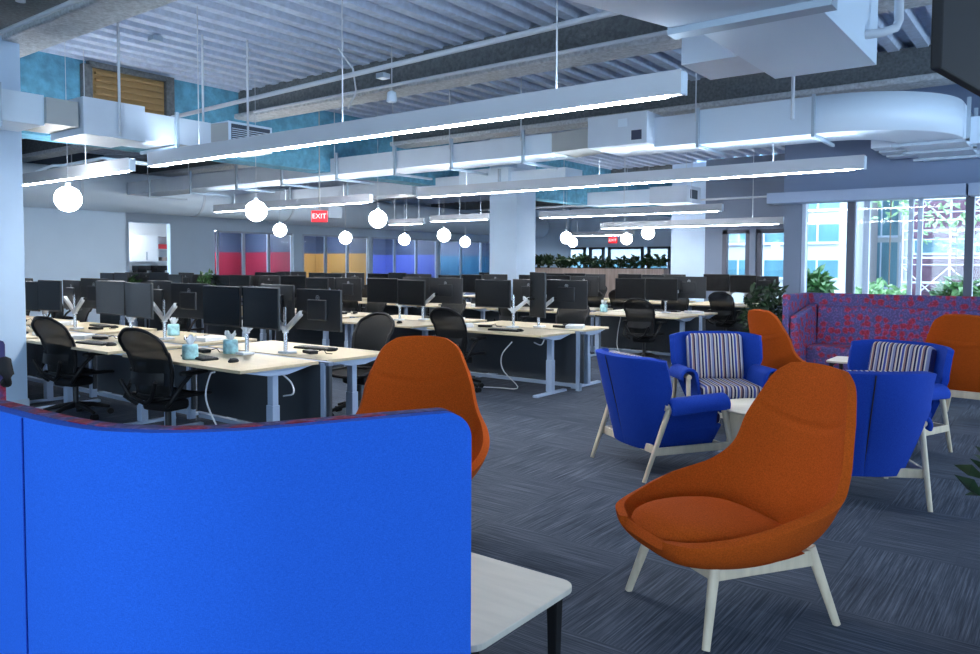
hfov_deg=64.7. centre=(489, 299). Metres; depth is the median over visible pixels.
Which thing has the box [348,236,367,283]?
window
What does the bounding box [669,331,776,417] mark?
armchair
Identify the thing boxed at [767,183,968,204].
trim
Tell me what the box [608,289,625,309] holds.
chair
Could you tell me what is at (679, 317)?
desk
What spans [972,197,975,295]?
window
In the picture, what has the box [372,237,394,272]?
window
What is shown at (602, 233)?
linear pendant
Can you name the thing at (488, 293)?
monitor
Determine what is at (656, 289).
monitor
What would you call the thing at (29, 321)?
desk
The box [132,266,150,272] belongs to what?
coffee machine
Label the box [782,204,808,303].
wall pier
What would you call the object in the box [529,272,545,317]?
monitor
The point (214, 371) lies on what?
power cable
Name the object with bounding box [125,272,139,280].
monitor
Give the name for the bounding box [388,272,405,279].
monitor
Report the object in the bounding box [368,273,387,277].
monitor
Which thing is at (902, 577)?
floor
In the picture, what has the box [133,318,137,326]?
desk
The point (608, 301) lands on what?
desk
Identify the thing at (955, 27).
television
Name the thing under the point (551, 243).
wall
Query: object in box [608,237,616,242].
exit sign
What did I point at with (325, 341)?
desk
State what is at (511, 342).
power cable
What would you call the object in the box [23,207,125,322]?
wall
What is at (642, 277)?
monitor
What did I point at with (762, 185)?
wall
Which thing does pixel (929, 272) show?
building
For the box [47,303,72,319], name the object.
chair
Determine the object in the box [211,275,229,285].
monitor
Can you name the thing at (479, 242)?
window
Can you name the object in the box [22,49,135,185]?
linear pendant
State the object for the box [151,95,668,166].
diffuser
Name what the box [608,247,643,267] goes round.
window
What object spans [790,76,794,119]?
pipe
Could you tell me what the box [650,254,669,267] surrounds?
shrub
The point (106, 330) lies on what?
desk
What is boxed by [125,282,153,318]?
monitor
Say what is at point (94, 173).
diffuser
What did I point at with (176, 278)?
monitor
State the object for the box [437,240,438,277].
wall
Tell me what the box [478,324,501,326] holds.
station
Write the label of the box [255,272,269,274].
monitor
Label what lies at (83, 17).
trim
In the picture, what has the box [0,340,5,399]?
screen
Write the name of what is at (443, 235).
globe pendant
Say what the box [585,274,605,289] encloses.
monitor
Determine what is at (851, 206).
window
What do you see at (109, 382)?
divider
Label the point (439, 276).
monitor
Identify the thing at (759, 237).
window
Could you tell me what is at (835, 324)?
cushion
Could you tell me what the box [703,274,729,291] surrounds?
monitor
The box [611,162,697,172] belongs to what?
trim
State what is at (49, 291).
monitor
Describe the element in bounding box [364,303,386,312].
chair
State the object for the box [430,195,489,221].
linear pendant
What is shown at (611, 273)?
divider
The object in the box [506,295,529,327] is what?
monitor arm
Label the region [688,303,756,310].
desk
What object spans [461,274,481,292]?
monitor
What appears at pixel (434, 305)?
desk
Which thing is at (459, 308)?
chair
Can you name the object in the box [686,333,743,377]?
cushion
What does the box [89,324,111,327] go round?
keyboard
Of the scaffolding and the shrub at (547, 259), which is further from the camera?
the scaffolding
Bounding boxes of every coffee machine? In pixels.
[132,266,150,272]
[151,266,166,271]
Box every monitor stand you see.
[63,295,86,329]
[125,316,134,326]
[153,300,179,339]
[235,326,254,354]
[278,307,306,353]
[394,304,404,320]
[418,293,437,319]
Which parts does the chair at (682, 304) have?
backrest, frame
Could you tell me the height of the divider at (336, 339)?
0.730 m
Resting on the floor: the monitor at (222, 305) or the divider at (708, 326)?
the divider at (708, 326)
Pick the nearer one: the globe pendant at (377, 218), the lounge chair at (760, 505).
the lounge chair at (760, 505)
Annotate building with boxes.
[571,153,877,301]
[876,200,908,293]
[912,199,979,294]
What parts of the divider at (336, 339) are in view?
post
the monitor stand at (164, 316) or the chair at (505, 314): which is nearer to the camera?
the monitor stand at (164, 316)
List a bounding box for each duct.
[0,22,248,154]
[20,51,671,216]
[22,154,317,222]
[127,73,979,199]
[234,167,581,202]
[269,183,548,237]
[318,206,341,218]
[569,0,877,78]
[587,185,700,206]
[681,34,762,79]
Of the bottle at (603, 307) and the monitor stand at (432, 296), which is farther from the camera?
the bottle at (603, 307)
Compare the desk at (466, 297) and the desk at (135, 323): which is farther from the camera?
the desk at (466, 297)
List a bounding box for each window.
[216,231,243,274]
[244,232,268,274]
[269,233,292,271]
[303,234,325,272]
[326,235,347,272]
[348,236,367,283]
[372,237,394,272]
[395,238,416,273]
[417,239,436,277]
[439,240,460,277]
[461,241,480,273]
[481,242,489,271]
[571,247,585,265]
[589,247,604,267]
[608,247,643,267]
[647,246,670,273]
[721,229,749,292]
[756,229,783,275]
[800,202,855,293]
[854,196,974,295]
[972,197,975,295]
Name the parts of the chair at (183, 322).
backrest, armrest, seat frame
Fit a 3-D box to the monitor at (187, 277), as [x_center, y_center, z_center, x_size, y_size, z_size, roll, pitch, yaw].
[-5.868,-0.338,14.918,0.560,0.360,0.048,3,4,41]
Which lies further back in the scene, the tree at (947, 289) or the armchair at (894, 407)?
the tree at (947, 289)
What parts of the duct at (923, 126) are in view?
hanger rod, hanger rod, hanger rod, hanger rod, label plate, control panel, hanger rod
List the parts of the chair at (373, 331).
seat, seat frame, backrest, frame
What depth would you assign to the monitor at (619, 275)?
17.37 m
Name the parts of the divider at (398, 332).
panel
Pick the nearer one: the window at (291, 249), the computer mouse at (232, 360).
the computer mouse at (232, 360)
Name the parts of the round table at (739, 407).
leg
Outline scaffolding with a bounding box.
[900,197,979,294]
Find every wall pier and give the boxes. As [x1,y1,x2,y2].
[704,229,756,300]
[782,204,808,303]
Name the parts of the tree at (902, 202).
crown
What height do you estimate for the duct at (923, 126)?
1.215 m
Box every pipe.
[171,11,619,117]
[488,196,766,210]
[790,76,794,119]
[864,0,903,38]
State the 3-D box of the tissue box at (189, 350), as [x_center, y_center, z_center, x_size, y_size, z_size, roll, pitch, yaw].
[-2.534,0.400,6.536,0.132,0.208,0.132,1,3,20]
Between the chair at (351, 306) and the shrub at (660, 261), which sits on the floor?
the chair at (351, 306)
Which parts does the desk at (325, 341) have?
leg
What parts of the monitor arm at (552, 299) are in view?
arm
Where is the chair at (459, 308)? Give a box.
[441,298,465,315]
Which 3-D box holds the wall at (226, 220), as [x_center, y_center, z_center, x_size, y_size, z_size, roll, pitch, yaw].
[-5.461,-3.404,31.000,0.180,1.400,25.000,2,3,37]
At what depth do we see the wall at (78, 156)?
18.50 m
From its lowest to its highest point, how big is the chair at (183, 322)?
1.035 m
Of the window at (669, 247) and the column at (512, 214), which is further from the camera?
the window at (669, 247)
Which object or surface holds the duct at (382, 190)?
hanging from the ceiling
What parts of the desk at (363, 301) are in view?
leg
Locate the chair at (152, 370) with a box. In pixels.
[117,327,211,425]
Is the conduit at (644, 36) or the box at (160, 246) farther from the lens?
the box at (160, 246)
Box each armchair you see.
[590,348,732,482]
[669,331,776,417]
[844,370,936,511]
[847,339,953,451]
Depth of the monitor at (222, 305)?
6.97 m
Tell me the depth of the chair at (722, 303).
15.06 m
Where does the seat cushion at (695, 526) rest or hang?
on the lounge chair at (760, 505)
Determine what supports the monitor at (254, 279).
attached to the monitor mount
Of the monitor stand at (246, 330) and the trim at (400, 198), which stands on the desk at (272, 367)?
the monitor stand at (246, 330)
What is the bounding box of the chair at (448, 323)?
[429,307,486,392]
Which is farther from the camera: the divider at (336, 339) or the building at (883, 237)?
the building at (883, 237)
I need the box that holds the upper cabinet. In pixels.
[129,235,166,261]
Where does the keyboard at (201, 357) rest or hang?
on the desk at (272, 367)
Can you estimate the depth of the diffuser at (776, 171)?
10.22 m
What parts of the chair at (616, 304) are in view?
backrest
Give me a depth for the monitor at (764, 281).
15.90 m
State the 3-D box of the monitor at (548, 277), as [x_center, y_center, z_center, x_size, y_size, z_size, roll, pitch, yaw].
[1.237,-0.256,13.941,0.560,0.360,0.048,3,4,45]
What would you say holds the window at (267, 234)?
in the wall at (190, 240)
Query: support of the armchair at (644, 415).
on the floor
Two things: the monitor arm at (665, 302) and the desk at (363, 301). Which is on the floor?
the desk at (363, 301)
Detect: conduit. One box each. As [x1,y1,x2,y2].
[0,0,82,34]
[35,157,167,171]
[253,30,667,112]
[337,47,356,108]
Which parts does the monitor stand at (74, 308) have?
arm, arm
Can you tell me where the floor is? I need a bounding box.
[27,293,979,653]
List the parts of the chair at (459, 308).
backrest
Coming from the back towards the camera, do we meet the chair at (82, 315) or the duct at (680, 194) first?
the duct at (680, 194)
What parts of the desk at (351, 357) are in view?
leg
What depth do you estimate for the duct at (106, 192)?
18.17 m
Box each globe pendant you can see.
[54,42,81,211]
[245,113,266,220]
[273,186,286,236]
[339,207,351,243]
[369,105,386,227]
[399,233,409,244]
[437,227,449,241]
[460,235,469,246]
[560,202,571,243]
[568,236,576,246]
[621,167,631,244]
[642,204,653,238]
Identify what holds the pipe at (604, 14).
hanging from the ceiling
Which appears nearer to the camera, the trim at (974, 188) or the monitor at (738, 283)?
the trim at (974, 188)
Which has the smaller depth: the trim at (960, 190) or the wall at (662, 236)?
the trim at (960, 190)
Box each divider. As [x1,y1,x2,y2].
[26,326,96,397]
[96,334,195,418]
[100,314,148,327]
[149,314,206,333]
[197,346,333,423]
[207,325,274,341]
[276,316,356,346]
[357,317,435,341]
[362,304,427,315]
[429,303,498,321]
[517,310,596,351]
[535,267,668,297]
[600,315,706,355]
[607,303,660,309]
[692,306,779,332]
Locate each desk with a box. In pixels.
[26,316,79,376]
[26,326,86,403]
[26,335,181,424]
[29,322,156,394]
[86,315,124,324]
[106,330,256,414]
[122,347,318,425]
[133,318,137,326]
[191,319,244,337]
[208,340,379,418]
[260,314,349,364]
[295,311,370,316]
[342,317,433,366]
[358,300,410,314]
[390,315,486,322]
[406,303,490,318]
[427,325,574,397]
[463,295,474,301]
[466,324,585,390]
[473,321,608,388]
[486,307,556,313]
[528,307,612,347]
[589,311,697,363]
[604,300,660,304]
[608,309,717,349]
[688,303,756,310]
[694,301,758,304]
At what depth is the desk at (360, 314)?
12.32 m
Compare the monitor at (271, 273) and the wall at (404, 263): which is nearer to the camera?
the monitor at (271, 273)
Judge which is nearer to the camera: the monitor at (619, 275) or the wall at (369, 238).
the monitor at (619, 275)
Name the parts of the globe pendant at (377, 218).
cord, globe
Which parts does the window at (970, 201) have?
casement frame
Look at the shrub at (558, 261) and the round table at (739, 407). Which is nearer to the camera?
the round table at (739, 407)
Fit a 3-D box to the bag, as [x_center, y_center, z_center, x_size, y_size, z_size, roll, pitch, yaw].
[-2.083,0.322,3.269,0.158,0.202,0.085,1,3,9]
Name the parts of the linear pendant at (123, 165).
suspension rod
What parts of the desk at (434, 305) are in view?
leg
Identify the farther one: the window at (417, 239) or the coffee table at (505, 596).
the window at (417, 239)
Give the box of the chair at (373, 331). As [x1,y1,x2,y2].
[332,312,394,415]
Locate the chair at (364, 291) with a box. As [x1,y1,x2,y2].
[361,284,366,311]
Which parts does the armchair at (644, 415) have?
leg, rail, leg, rail, leg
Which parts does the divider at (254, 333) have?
post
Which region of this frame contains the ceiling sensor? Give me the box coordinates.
[386,46,396,102]
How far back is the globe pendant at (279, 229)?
17.53 m
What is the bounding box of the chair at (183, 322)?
[159,316,204,331]
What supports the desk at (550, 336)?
on the floor
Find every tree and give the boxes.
[782,263,838,292]
[855,277,906,294]
[871,199,917,288]
[923,199,979,281]
[929,274,979,296]
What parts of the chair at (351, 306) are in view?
backrest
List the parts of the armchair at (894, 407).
rail, rail, leg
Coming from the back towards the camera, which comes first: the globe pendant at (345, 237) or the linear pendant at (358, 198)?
the globe pendant at (345, 237)
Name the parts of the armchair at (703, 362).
leg, leg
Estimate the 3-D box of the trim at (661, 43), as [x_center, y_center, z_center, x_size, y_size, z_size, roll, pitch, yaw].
[-3.058,-2.818,11.562,31.000,0.080,0.390,2,3,37]
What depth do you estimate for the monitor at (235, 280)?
13.24 m
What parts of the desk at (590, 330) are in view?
leg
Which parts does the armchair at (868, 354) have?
rail, rail, leg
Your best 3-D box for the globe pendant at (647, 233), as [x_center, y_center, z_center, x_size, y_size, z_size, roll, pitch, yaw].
[3.763,-2.456,18.354,0.300,2.050,0.300,2,3,37]
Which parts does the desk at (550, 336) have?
leg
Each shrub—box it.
[535,254,544,266]
[539,254,553,266]
[551,254,565,267]
[563,254,580,267]
[576,253,591,267]
[586,255,602,267]
[600,256,616,267]
[611,255,627,268]
[624,254,639,268]
[638,254,652,267]
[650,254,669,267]
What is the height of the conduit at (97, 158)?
0.230 m
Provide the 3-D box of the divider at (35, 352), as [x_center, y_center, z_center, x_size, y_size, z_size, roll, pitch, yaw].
[-5.279,0.729,9.425,1.950,0.730,0.070,2,3,37]
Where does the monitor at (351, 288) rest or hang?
attached to the monitor mount
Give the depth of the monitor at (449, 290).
10.93 m
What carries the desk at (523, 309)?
on the floor
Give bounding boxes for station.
[88,326,109,329]
[92,335,117,339]
[198,348,219,352]
[302,349,331,353]
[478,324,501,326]
[553,325,565,327]
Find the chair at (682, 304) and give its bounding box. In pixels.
[659,298,688,351]
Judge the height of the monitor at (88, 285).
0.360 m
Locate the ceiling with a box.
[22,0,931,209]
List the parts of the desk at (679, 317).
leg, leg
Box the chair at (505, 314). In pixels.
[494,300,532,321]
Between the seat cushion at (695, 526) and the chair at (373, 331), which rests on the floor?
the chair at (373, 331)
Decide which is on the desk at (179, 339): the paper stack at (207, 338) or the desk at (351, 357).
the paper stack at (207, 338)
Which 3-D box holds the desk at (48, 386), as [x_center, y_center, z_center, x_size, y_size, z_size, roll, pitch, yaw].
[-5.536,0.741,9.086,1.740,0.735,0.760,2,3,37]
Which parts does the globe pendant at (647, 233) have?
globe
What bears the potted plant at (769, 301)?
on the floor
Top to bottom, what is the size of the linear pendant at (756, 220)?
1.788 m
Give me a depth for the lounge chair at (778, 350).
7.94 m
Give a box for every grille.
[231,123,269,138]
[690,189,697,198]
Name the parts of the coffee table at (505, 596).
leg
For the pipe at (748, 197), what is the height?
0.048 m
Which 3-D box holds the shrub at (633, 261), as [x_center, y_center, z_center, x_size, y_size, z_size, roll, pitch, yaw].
[4.451,-1.122,24.053,0.556,0.594,0.598,2,3,37]
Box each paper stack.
[58,321,77,324]
[71,334,94,339]
[195,335,224,341]
[465,323,473,326]
[565,324,584,328]
[684,310,703,313]
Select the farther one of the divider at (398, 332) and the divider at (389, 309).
the divider at (389, 309)
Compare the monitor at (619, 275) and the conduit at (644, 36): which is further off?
the monitor at (619, 275)
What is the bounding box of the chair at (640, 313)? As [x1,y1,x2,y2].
[622,298,666,359]
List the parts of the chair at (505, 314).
backrest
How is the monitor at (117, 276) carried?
attached to the monitor mount
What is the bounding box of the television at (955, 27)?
[930,0,979,96]
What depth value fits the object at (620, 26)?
9.42 m
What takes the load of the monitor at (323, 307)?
attached to the monitor stand at (285, 327)
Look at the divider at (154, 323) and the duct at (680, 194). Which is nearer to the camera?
the divider at (154, 323)
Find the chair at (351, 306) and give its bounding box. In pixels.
[342,300,364,311]
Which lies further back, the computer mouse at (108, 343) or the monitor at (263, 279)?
the monitor at (263, 279)
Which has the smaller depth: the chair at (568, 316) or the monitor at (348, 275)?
the chair at (568, 316)
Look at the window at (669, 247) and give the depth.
34.17 m
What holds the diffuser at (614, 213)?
attached to the linear pendant at (691, 208)
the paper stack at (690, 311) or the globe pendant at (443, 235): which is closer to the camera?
the paper stack at (690, 311)
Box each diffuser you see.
[23,170,128,185]
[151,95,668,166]
[212,120,271,157]
[217,202,367,212]
[420,169,854,197]
[552,211,717,217]
[607,224,772,228]
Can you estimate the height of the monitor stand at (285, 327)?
0.418 m
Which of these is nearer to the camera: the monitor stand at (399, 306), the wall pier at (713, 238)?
the monitor stand at (399, 306)
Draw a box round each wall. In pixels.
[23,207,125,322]
[25,153,103,166]
[125,212,489,274]
[129,222,166,272]
[214,200,489,235]
[215,231,485,277]
[240,233,289,274]
[292,234,302,271]
[316,236,365,284]
[368,237,371,272]
[386,239,434,277]
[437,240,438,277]
[486,243,489,256]
[486,257,489,271]
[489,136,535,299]
[535,208,570,267]
[571,208,671,247]
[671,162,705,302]
[705,154,784,230]
[784,84,979,191]
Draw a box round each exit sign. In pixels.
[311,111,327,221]
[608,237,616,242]
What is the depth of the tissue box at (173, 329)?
8.63 m
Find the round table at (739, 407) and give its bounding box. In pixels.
[726,398,754,440]
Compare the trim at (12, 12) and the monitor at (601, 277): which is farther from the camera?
the monitor at (601, 277)
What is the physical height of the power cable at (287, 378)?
0.210 m
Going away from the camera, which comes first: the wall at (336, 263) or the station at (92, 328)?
the station at (92, 328)
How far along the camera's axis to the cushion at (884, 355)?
6.63 m
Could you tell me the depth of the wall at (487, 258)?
42.71 m
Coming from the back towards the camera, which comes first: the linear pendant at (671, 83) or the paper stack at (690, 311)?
the paper stack at (690, 311)
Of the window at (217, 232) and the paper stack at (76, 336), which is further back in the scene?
the window at (217, 232)
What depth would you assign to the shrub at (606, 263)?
24.52 m
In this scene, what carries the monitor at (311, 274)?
attached to the monitor mount
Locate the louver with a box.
[80,60,174,115]
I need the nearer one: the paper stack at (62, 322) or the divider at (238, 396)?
the divider at (238, 396)
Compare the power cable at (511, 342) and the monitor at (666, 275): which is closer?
the power cable at (511, 342)
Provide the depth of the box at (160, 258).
26.44 m
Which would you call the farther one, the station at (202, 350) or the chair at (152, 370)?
the station at (202, 350)
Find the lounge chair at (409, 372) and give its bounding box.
[356,336,489,479]
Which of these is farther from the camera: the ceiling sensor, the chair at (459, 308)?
the chair at (459, 308)
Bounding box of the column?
[0,35,29,405]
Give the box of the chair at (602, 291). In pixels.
[598,287,607,296]
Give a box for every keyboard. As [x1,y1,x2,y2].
[75,340,106,345]
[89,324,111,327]
[181,354,218,360]
[294,345,337,350]
[488,328,523,331]
[654,310,680,311]
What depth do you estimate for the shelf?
26.19 m
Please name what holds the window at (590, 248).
in the wall at (662, 236)
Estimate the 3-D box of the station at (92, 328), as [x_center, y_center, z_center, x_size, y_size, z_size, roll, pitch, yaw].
[-4.712,0.342,9.364,0.306,0.042,0.129,0,3,4]
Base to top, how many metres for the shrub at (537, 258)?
0.492 m
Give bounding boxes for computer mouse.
[106,342,116,345]
[228,358,238,362]
[326,347,336,350]
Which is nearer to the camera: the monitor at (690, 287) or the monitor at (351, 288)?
the monitor at (351, 288)
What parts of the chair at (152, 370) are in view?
armrest, backrest, frame, seat, seat frame, armrest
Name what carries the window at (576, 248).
in the wall at (662, 236)
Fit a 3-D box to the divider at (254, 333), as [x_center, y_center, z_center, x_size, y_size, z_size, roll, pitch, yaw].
[-4.410,0.539,13.630,1.950,0.730,0.070,2,3,37]
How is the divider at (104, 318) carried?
on the floor
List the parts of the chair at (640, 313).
armrest, backrest, frame, seat frame, armrest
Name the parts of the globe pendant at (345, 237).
globe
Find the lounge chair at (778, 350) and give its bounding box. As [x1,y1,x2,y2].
[748,309,805,378]
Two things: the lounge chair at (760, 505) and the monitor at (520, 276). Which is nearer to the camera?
the lounge chair at (760, 505)
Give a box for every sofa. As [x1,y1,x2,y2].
[0,399,470,653]
[782,292,979,369]
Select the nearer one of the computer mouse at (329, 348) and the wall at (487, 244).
the computer mouse at (329, 348)
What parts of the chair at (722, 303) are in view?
backrest, frame, seat frame, armrest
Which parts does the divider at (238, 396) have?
rail, rail, post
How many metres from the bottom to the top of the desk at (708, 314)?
0.735 m
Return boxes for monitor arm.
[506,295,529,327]
[523,296,556,327]
[661,290,680,312]
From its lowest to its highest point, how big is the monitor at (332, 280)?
0.360 m
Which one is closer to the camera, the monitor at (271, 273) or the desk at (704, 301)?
the desk at (704, 301)
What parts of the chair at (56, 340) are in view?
armrest, backrest, frame, seat frame, armrest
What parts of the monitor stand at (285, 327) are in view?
arm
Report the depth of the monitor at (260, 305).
6.62 m
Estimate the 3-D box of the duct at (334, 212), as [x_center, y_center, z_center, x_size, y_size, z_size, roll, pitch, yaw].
[-5.403,-3.071,23.121,2.300,1.340,0.500,2,3,37]
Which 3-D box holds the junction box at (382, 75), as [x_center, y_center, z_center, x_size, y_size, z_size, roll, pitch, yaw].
[-1.263,-2.639,9.135,0.120,0.060,0.120,2,3,37]
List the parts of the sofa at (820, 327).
panel, seat, panel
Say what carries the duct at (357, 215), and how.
hanging from the ceiling
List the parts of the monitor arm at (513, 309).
arm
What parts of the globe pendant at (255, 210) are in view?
globe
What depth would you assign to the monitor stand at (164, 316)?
8.14 m
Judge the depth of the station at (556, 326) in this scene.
9.90 m
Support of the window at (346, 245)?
in the wall at (190, 240)
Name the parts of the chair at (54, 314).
backrest, frame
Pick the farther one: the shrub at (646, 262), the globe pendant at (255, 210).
the shrub at (646, 262)
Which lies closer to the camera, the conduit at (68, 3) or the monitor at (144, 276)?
the conduit at (68, 3)
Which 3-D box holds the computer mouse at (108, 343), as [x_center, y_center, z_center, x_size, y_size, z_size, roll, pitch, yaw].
[-3.698,0.434,7.553,0.068,0.036,0.109,2,3,36]
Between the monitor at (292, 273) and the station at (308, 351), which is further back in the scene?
the monitor at (292, 273)
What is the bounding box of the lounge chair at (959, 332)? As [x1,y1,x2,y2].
[925,314,979,411]
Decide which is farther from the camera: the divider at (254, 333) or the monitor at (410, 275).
the monitor at (410, 275)
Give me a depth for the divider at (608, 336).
13.11 m
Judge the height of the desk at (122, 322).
0.735 m
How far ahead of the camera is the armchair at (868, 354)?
6.56 m
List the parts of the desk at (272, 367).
leg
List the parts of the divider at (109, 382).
rail, rail, post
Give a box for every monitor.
[25,281,40,311]
[38,280,61,311]
[63,280,81,309]
[81,278,108,308]
[96,280,125,315]
[100,273,113,280]
[114,273,128,281]
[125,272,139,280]
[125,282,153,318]
[139,272,148,282]
[147,280,172,313]
[149,272,168,280]
[169,274,182,282]
[171,283,208,318]
[179,272,193,282]
[193,274,210,284]
[203,285,241,326]
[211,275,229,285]
[230,275,250,291]
[242,286,280,330]
[250,275,258,286]
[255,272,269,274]
[259,275,280,286]
[261,284,294,323]
[270,272,284,280]
[281,275,305,297]
[291,272,305,275]
[296,289,341,331]
[306,278,328,289]
[309,272,324,277]
[314,277,335,289]
[325,273,341,277]
[336,278,361,300]
[346,273,363,288]
[367,278,397,303]
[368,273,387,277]
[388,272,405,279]
[398,280,425,305]
[403,277,428,300]
[409,274,430,277]
[429,278,462,303]
[438,275,459,277]
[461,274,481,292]
[475,279,510,307]
[484,274,507,279]
[513,279,529,306]
[519,275,529,278]
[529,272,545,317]
[546,273,563,274]
[546,275,570,294]
[546,280,587,308]
[564,273,585,275]
[571,276,597,295]
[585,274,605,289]
[615,278,645,299]
[618,274,641,278]
[642,275,664,276]
[642,277,671,297]
[646,278,677,300]
[662,274,685,276]
[672,276,705,298]
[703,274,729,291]
[730,275,756,292]
[757,276,778,293]
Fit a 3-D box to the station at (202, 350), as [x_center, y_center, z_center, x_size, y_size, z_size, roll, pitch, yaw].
[-2.558,0.459,7.018,0.306,0.042,0.129,2,3,26]
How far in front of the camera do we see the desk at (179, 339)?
8.26 m
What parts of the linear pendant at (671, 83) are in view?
suspension rod, suspension rod, suspension rod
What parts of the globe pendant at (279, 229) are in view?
globe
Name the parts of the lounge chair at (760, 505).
leg, leg, frame rail, leg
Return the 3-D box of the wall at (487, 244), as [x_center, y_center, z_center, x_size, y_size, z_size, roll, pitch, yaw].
[1.024,-2.723,41.840,3.080,0.800,0.050,2,3,37]
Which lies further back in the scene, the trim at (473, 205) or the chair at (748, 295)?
the trim at (473, 205)
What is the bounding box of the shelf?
[157,235,166,261]
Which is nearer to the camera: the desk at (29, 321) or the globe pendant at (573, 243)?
the desk at (29, 321)
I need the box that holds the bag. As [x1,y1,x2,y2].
[0,356,13,386]
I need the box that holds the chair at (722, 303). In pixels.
[707,292,742,330]
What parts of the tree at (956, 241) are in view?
crown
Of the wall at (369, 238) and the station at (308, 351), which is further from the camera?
the wall at (369, 238)
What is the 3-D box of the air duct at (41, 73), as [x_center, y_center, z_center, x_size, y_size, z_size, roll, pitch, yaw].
[0.523,-2.978,18.315,0.450,1.070,42.000,2,3,37]
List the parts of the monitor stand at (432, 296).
arm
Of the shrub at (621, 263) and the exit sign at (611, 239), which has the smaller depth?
the shrub at (621, 263)
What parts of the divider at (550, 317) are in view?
post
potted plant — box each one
[129,274,142,282]
[196,268,215,285]
[738,279,788,330]
[955,446,979,495]
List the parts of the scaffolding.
guard rail, guard rail, guard rail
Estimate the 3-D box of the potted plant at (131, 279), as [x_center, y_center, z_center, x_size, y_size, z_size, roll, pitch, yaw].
[-7.347,-0.253,16.011,0.381,0.599,0.498,-1,3,-28]
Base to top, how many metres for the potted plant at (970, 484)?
0.880 m
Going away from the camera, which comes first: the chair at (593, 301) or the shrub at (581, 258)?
the chair at (593, 301)
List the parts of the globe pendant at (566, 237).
globe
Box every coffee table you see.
[471,552,571,653]
[826,356,847,369]
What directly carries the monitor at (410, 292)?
attached to the monitor stand at (399, 306)
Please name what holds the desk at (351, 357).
on the floor
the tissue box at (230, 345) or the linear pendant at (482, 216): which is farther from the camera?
the linear pendant at (482, 216)
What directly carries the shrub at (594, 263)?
in the divider at (611, 273)
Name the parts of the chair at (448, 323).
backrest, frame, armrest, seat frame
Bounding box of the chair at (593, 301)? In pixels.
[588,291,603,307]
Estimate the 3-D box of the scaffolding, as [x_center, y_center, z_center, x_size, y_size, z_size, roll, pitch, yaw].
[25.203,-5.414,34.340,12.087,12.024,1.100,2,3,37]
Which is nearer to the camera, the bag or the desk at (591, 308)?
the bag
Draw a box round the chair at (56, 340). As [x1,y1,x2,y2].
[31,316,113,419]
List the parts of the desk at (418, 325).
leg, leg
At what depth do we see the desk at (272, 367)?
6.22 m
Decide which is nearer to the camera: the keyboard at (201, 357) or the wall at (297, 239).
the keyboard at (201, 357)
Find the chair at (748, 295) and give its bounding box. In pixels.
[743,293,763,302]
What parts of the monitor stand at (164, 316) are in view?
arm, arm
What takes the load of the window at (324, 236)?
in the wall at (190, 240)
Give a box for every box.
[148,34,162,42]
[158,244,166,248]
[159,257,166,260]
[167,317,179,335]
[182,334,198,359]
[223,330,237,353]
[376,72,389,79]
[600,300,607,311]
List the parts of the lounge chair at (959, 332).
leg, frame rail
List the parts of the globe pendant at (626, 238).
globe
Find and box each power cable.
[205,371,216,424]
[282,375,294,396]
[484,342,517,388]
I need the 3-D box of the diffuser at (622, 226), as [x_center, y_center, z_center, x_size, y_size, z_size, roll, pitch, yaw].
[4.420,-1.666,17.613,4.190,0.022,0.050,2,3,37]
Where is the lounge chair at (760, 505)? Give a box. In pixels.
[615,362,856,651]
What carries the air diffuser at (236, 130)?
attached to the duct at (84, 120)
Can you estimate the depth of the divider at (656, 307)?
17.21 m
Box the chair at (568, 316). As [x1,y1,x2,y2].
[555,306,589,324]
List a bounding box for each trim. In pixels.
[0,0,67,29]
[2,0,176,57]
[22,0,931,162]
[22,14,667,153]
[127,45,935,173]
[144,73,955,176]
[373,182,669,200]
[431,201,565,209]
[470,205,582,211]
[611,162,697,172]
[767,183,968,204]
[968,182,979,196]
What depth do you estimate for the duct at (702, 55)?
5.97 m
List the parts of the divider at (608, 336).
rail, post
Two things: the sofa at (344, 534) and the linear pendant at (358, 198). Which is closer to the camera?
the sofa at (344, 534)
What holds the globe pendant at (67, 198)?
hanging from the ceiling
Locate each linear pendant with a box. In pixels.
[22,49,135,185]
[147,0,687,166]
[213,184,372,212]
[388,197,425,224]
[416,143,866,197]
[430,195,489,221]
[538,156,723,217]
[569,207,634,235]
[600,152,783,228]
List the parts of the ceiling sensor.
cord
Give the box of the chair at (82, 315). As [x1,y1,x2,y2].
[77,308,91,321]
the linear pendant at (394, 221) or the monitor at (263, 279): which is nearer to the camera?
the monitor at (263, 279)
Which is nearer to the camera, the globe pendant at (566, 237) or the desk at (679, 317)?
the desk at (679, 317)
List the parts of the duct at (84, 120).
hanger rod, hanger rod, hanger rod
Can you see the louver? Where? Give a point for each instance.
(155, 92)
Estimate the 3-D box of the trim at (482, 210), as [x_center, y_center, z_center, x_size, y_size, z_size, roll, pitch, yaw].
[1.651,-3.716,31.494,14.400,0.080,0.440,2,3,37]
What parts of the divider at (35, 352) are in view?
panel, rail, post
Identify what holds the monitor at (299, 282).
attached to the monitor mount
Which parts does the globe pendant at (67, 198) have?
cord, globe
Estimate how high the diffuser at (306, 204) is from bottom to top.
0.022 m
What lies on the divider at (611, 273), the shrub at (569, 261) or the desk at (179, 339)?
the shrub at (569, 261)
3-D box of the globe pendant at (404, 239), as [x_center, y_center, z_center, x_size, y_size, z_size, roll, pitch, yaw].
[-2.326,-2.504,20.999,0.300,2.050,0.300,2,3,37]
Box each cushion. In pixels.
[608,350,642,356]
[631,496,804,564]
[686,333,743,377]
[699,378,761,398]
[790,303,817,360]
[816,305,979,344]
[845,370,902,371]
[868,341,936,372]
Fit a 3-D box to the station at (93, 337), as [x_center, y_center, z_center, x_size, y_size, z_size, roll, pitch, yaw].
[-4.070,0.399,8.181,0.306,0.042,0.129,1,3,11]

